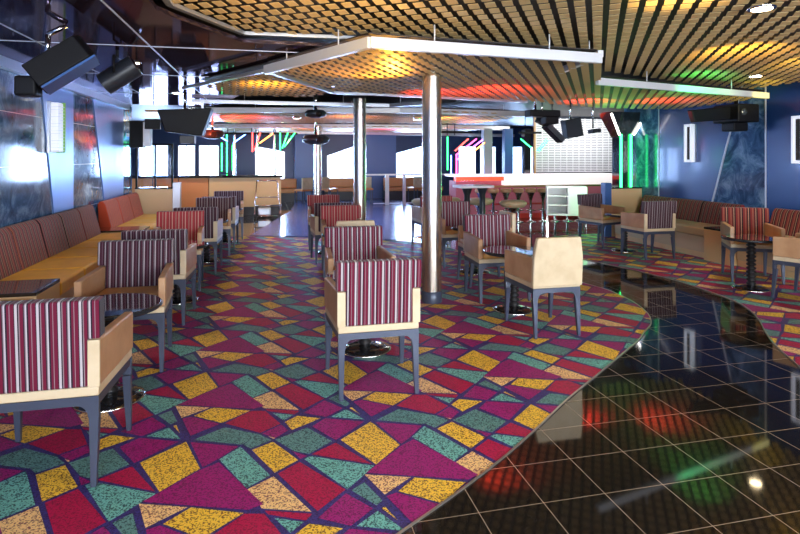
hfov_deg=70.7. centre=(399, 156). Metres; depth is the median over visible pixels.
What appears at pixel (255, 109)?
ceiling beam
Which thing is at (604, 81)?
ceiling beam
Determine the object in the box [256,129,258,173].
pole
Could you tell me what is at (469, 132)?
sign
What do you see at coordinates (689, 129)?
wall sconce
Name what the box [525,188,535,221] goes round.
bar stool
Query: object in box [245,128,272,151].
sign
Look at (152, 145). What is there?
window
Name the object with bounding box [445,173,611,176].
countertop
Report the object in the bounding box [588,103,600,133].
loudspeaker
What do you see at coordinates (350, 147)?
window
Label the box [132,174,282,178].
countertop
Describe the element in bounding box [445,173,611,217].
bar counter
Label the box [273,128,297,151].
sign
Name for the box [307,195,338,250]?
armchair
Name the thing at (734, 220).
armchair
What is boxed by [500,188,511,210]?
bar stool
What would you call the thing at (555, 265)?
armchair
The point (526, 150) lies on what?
pillar
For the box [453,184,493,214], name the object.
table
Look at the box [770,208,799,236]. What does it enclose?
cushion
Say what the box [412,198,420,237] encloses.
stool
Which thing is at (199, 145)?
window
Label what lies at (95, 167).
wall
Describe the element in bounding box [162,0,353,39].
ceiling beam
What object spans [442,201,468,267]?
armchair
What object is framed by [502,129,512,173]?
pillar
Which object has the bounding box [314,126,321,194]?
column
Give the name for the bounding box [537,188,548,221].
bar stool
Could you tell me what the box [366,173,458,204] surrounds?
railing
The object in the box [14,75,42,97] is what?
speaker
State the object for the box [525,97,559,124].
rig
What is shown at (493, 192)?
bar stool
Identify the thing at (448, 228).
seat cushion
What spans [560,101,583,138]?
loudspeaker
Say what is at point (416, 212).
armchair
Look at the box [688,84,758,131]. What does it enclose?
rig
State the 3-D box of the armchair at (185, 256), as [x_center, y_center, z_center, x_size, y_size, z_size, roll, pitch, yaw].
[-2.289,1.105,5.381,0.601,0.879,0.594,0,0,-13]
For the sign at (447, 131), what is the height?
1.650 m
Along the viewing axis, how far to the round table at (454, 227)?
7.50 m
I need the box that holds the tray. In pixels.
[258,207,270,214]
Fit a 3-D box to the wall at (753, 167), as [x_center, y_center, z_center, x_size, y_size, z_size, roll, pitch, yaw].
[6.189,0.175,5.432,0.148,2.755,12.950,0,0,-13]
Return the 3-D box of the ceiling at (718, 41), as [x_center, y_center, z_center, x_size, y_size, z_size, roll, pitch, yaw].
[2.476,-1.073,3.689,7.896,0.085,8.557,0,0,-13]
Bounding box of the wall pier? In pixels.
[294,130,395,199]
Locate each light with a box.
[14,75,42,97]
[96,50,142,93]
[747,4,777,11]
[747,75,763,77]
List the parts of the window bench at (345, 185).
seat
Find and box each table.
[72,293,162,413]
[172,240,207,305]
[196,218,228,263]
[223,207,242,242]
[326,270,390,358]
[451,224,489,274]
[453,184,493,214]
[483,245,533,315]
[604,212,637,252]
[721,234,773,292]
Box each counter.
[132,174,282,214]
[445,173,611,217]
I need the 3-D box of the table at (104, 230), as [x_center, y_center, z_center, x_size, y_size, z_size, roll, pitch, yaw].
[-4.112,1.300,8.290,0.720,0.500,0.470,0,0,-13]
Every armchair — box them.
[0,296,132,487]
[74,238,173,371]
[121,229,196,325]
[154,210,204,290]
[173,207,222,273]
[196,197,231,255]
[201,196,238,247]
[214,191,243,238]
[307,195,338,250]
[310,202,352,263]
[320,205,360,277]
[324,225,395,337]
[324,257,421,400]
[335,220,374,226]
[411,196,451,247]
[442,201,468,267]
[457,210,515,286]
[463,214,530,303]
[505,236,582,338]
[577,193,624,247]
[620,201,676,259]
[720,207,784,284]
[771,233,799,297]
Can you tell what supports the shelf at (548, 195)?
attached to the base cabinet
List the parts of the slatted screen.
frame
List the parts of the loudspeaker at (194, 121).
arm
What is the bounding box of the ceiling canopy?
[145,110,305,122]
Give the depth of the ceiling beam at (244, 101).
9.55 m
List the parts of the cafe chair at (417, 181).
backrest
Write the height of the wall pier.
2.600 m
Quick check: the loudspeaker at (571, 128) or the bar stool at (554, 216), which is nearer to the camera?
the loudspeaker at (571, 128)
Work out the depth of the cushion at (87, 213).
7.61 m
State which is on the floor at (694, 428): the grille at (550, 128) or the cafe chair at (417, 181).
the cafe chair at (417, 181)
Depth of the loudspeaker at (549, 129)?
10.02 m
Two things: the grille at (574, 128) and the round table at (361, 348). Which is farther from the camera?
the grille at (574, 128)
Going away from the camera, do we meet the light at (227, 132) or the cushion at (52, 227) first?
the cushion at (52, 227)
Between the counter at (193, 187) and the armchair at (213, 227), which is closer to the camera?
the armchair at (213, 227)
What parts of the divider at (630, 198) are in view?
post, panel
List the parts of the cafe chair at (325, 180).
backrest, seat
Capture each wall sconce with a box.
[47,101,65,152]
[684,124,695,161]
[791,115,799,163]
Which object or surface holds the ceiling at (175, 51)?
attached to the wall at (95, 167)
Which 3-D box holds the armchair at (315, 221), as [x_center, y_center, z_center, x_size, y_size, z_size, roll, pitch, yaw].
[-1.022,1.105,8.431,0.601,0.879,0.594,0,0,-13]
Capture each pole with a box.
[233,129,235,173]
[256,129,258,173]
[273,129,275,173]
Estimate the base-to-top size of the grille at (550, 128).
0.334 m
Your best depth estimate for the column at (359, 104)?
9.10 m
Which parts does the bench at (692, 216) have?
seat, seat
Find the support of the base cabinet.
on the floor at (694, 428)
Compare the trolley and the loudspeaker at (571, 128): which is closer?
the loudspeaker at (571, 128)
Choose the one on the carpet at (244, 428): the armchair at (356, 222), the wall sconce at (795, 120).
the armchair at (356, 222)
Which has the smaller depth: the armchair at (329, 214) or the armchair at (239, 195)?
the armchair at (329, 214)
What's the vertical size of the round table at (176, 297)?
0.608 m
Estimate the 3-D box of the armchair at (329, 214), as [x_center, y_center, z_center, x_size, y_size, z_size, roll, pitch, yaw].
[-0.760,1.105,7.534,0.601,0.879,0.594,0,0,-13]
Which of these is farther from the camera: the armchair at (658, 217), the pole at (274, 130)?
the pole at (274, 130)
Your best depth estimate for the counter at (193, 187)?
14.91 m
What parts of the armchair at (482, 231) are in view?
leg, armrest, leg, seat, backrest, armrest, leg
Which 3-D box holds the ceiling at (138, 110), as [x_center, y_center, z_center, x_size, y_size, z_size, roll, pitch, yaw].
[1.079,-1.250,9.960,19.350,0.100,24.100,0,0,-13]
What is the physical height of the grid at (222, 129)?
0.085 m
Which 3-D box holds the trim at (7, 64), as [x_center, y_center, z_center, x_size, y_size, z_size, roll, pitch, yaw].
[-4.108,-0.900,6.740,0.080,0.100,7.000,0,0,-13]
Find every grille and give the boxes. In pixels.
[41,55,99,94]
[547,124,565,141]
[566,118,583,137]
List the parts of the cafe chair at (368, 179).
backrest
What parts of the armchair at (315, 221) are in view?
leg, armrest, seat, leg, backrest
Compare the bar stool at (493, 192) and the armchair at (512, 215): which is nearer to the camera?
the armchair at (512, 215)
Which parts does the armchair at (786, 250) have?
leg, seat, armrest, leg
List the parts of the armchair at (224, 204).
backrest, leg, armrest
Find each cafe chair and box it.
[294,178,312,203]
[322,177,338,194]
[366,177,372,201]
[407,177,421,200]
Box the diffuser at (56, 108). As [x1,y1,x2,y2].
[51,102,62,151]
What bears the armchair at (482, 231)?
on the carpet at (244, 428)
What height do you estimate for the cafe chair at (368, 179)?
0.860 m
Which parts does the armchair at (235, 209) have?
backrest, leg, armrest, leg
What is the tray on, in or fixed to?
on the trolley
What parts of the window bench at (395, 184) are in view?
seat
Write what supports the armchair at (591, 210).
on the carpet at (779, 316)
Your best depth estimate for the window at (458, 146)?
22.45 m
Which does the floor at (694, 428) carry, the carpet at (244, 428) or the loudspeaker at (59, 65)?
the carpet at (244, 428)
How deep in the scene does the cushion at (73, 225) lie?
6.99 m
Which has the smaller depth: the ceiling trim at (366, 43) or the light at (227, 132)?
the ceiling trim at (366, 43)
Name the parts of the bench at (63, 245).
seat, seat, seat, seat, seat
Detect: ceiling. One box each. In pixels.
[0,0,333,105]
[132,0,715,127]
[172,0,799,88]
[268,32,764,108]
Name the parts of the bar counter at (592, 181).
arm rail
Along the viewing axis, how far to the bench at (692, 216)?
9.32 m
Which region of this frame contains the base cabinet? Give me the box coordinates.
[546,186,586,228]
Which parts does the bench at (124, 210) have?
seat, seat, seat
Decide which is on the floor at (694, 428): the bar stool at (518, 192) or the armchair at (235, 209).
the bar stool at (518, 192)
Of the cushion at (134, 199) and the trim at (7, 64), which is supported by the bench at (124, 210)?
the cushion at (134, 199)
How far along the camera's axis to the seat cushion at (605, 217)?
9.67 m
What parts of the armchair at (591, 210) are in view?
backrest, armrest, leg, seat, leg, armrest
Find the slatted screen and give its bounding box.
[533,117,611,172]
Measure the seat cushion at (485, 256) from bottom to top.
0.059 m
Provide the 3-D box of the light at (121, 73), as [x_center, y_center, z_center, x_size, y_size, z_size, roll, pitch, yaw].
[-2.491,-0.754,5.014,0.372,0.391,0.260,0,0,-13]
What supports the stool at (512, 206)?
on the floor at (694, 428)
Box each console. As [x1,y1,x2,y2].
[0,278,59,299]
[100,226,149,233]
[704,226,737,265]
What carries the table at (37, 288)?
on the carpet at (244, 428)
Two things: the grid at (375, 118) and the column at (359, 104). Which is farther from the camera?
the grid at (375, 118)
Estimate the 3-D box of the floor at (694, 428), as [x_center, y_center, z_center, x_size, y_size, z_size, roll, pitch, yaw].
[1.152,1.550,9.977,19.200,0.001,24.100,0,0,-13]
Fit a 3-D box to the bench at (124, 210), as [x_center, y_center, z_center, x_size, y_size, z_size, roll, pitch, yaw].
[-4.441,1.109,9.651,0.740,0.883,2.280,0,0,-13]
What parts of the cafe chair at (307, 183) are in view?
seat, backrest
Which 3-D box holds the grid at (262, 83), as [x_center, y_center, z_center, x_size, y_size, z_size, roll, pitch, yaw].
[-1.566,-0.892,6.766,1.600,0.085,2.489,0,0,-13]
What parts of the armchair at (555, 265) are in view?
leg, armrest, leg, seat, leg, backrest, leg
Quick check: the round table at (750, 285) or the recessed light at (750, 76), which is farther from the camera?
the recessed light at (750, 76)
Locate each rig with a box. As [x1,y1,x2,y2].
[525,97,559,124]
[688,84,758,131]
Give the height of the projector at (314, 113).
0.512 m
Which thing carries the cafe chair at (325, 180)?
on the floor at (395, 220)
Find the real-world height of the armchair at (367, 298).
0.879 m
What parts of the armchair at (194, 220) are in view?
backrest, leg, armrest, leg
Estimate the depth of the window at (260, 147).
20.71 m
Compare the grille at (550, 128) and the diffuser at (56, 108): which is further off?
the grille at (550, 128)
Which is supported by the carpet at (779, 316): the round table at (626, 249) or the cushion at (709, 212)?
the round table at (626, 249)
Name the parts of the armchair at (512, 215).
leg, armrest, leg, backrest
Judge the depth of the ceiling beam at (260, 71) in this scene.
6.79 m
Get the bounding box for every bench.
[0,204,120,297]
[98,192,156,229]
[281,179,296,201]
[324,178,366,199]
[383,177,442,198]
[615,195,744,257]
[737,208,799,279]
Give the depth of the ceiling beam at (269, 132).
19.00 m
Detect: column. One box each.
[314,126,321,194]
[353,98,365,219]
[422,69,441,303]
[492,133,492,173]
[599,112,640,186]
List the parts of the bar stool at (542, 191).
seat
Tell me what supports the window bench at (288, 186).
on the floor at (694, 428)
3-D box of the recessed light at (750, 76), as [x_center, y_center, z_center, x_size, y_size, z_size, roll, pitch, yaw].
[4.484,-1.018,7.112,0.180,0.014,0.180,0,0,-13]
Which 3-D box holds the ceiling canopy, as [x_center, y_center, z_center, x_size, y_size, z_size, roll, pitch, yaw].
[-3.833,-0.930,13.275,3.400,0.040,3.200,0,0,-13]
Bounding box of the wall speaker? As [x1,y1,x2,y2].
[126,121,151,147]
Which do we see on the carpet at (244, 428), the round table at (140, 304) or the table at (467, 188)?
the round table at (140, 304)
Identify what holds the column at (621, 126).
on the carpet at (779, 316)
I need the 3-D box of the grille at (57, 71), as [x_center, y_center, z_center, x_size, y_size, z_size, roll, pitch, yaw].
[-2.333,-0.584,4.008,0.346,0.279,0.230,0,0,-26]
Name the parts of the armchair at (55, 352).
leg, backrest, seat, leg, armrest, leg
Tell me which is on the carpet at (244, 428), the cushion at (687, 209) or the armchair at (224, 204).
the armchair at (224, 204)
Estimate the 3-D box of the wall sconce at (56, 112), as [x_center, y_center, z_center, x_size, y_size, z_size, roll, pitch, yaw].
[-4.074,-0.350,6.697,0.125,0.600,0.260,0,0,-13]
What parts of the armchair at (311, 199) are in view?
armrest, backrest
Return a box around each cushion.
[0,227,21,279]
[5,220,47,269]
[32,214,68,257]
[55,209,85,247]
[74,204,100,239]
[95,286,157,295]
[98,198,122,226]
[115,195,133,222]
[126,192,142,217]
[446,226,457,233]
[483,246,501,258]
[604,215,620,219]
[639,195,671,213]
[671,198,704,221]
[699,201,744,224]
[734,241,772,244]
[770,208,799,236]
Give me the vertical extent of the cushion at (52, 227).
0.423 m
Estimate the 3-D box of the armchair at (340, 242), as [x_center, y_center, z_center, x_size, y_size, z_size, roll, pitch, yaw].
[-0.388,1.105,5.156,0.601,0.879,0.594,0,0,-13]
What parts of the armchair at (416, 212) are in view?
leg, armrest, backrest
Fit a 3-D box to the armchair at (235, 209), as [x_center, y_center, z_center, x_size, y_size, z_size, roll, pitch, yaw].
[-3.106,1.105,9.740,0.601,0.879,0.594,0,0,-13]
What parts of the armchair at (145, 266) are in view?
armrest, backrest, seat, leg, armrest, leg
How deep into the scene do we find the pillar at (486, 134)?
16.43 m
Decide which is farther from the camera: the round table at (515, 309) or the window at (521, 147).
the window at (521, 147)
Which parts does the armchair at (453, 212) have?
leg, armrest, seat, backrest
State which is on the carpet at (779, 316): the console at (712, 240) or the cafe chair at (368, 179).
the console at (712, 240)
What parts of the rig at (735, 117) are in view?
arm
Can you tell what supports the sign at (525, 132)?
hanging from the ceiling at (138, 110)
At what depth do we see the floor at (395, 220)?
13.51 m
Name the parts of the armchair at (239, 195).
backrest, leg, armrest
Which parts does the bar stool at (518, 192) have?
seat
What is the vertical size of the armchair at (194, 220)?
0.879 m
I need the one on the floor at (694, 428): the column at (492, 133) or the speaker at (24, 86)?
the column at (492, 133)
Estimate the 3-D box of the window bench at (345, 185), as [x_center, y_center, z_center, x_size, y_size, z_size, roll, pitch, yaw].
[-1.989,1.160,20.523,1.500,0.780,0.530,0,0,-13]
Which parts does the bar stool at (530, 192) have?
seat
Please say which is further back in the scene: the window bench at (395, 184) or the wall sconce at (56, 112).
the window bench at (395, 184)
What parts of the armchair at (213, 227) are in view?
backrest, seat, leg, armrest, leg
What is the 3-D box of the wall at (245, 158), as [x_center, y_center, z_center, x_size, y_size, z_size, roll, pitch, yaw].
[-1.548,0.175,21.489,19.200,2.750,0.150,0,0,-13]
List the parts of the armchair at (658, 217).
leg, armrest, leg, seat, leg, backrest, leg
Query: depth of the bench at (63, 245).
5.87 m
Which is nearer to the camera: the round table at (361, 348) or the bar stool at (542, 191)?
the round table at (361, 348)
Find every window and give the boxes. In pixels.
[138,145,168,174]
[178,145,195,174]
[199,145,218,174]
[255,147,284,178]
[327,147,351,177]
[398,146,420,176]
[458,146,475,173]
[494,147,495,173]
[521,147,532,173]
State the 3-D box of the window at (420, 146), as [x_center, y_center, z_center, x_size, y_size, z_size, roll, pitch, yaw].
[0.450,0.300,21.948,1.310,1.639,0.050,0,0,-13]
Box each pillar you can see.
[481,128,491,173]
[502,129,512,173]
[522,129,530,173]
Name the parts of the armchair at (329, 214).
leg, armrest, leg, backrest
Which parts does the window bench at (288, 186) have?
seat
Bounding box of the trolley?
[254,180,281,217]
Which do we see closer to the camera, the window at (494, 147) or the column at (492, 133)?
the column at (492, 133)
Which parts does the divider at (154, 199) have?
panel, glass frame, post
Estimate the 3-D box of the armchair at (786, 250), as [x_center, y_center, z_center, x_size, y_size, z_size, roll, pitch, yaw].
[4.469,1.105,6.094,0.601,0.879,0.594,0,0,-33]
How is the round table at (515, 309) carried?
on the carpet at (244, 428)
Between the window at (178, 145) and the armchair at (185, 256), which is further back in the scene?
the window at (178, 145)
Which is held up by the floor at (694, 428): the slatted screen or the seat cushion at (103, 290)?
the slatted screen
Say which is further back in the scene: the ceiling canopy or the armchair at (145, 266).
the ceiling canopy
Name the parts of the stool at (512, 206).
seat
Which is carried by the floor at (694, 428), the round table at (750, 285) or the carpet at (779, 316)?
the carpet at (779, 316)
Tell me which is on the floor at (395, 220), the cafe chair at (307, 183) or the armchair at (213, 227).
the cafe chair at (307, 183)
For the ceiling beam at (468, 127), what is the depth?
15.59 m
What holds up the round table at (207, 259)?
on the carpet at (244, 428)
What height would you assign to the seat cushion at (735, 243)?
0.059 m
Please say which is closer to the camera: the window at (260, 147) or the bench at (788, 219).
the bench at (788, 219)
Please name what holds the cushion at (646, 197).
on the bench at (692, 216)
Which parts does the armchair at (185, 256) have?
backrest, leg, seat, armrest, leg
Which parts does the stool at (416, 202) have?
seat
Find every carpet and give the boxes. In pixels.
[0,236,651,533]
[554,233,799,367]
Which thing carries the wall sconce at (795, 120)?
attached to the wall at (753, 167)
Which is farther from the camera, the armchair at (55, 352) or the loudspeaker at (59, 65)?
the loudspeaker at (59, 65)
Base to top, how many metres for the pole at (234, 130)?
2.380 m
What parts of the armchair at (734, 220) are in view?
leg, armrest, leg, backrest, seat, leg, armrest, leg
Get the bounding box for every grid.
[201,62,328,96]
[207,123,479,132]
[216,107,519,123]
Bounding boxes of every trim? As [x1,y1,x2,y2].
[0,55,129,109]
[263,25,602,74]
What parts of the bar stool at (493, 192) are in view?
seat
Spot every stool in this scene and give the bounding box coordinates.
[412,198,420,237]
[470,198,492,213]
[488,188,498,213]
[499,200,526,232]
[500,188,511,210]
[512,188,523,222]
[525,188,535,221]
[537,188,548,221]
[549,215,560,221]
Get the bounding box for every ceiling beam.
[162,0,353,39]
[182,69,527,102]
[192,93,421,106]
[206,100,524,116]
[207,123,509,129]
[223,130,514,136]
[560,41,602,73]
[595,71,768,98]
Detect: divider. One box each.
[135,144,180,213]
[601,182,641,236]
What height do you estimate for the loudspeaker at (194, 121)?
0.760 m
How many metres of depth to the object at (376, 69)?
6.27 m
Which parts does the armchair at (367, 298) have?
leg, armrest, leg, seat, backrest, leg, leg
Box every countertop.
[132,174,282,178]
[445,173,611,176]
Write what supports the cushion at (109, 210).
on the bench at (124, 210)
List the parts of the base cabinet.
door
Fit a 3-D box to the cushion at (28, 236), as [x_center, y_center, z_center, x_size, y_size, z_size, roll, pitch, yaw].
[-3.800,0.878,5.724,0.196,0.423,0.648,0,0,-13]
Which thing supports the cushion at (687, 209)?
on the bench at (692, 216)
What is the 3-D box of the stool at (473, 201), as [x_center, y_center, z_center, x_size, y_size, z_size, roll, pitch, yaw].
[1.568,1.175,11.050,0.500,0.750,0.500,0,0,-13]
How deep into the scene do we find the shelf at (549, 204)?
12.35 m
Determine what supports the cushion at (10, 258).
on the bench at (63, 245)
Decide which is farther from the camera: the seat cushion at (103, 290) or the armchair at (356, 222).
the armchair at (356, 222)
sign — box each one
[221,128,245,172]
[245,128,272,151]
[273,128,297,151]
[442,123,464,173]
[454,121,484,173]
[518,117,548,151]
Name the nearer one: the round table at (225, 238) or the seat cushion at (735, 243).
the seat cushion at (735, 243)
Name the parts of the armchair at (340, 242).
armrest, backrest, armrest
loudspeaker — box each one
[14,24,99,97]
[145,90,213,143]
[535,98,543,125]
[541,99,565,142]
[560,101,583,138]
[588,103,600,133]
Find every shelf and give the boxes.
[548,195,567,196]
[548,203,567,205]
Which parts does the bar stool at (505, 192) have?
seat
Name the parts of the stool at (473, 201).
seat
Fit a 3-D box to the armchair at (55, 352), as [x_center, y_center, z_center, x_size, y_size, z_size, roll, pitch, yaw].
[-1.737,1.105,2.850,0.601,0.879,0.594,0,0,-13]
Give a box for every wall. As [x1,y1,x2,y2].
[0,69,131,227]
[132,123,532,195]
[624,77,799,223]
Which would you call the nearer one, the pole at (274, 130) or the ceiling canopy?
the ceiling canopy
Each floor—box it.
[231,198,799,533]
[249,199,451,243]
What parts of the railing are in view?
post, rail, post, handrail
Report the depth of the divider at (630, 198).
11.00 m
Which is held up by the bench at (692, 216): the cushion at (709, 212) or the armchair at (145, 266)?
the cushion at (709, 212)
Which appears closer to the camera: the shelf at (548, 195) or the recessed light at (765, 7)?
the recessed light at (765, 7)
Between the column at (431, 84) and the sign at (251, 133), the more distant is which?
the sign at (251, 133)

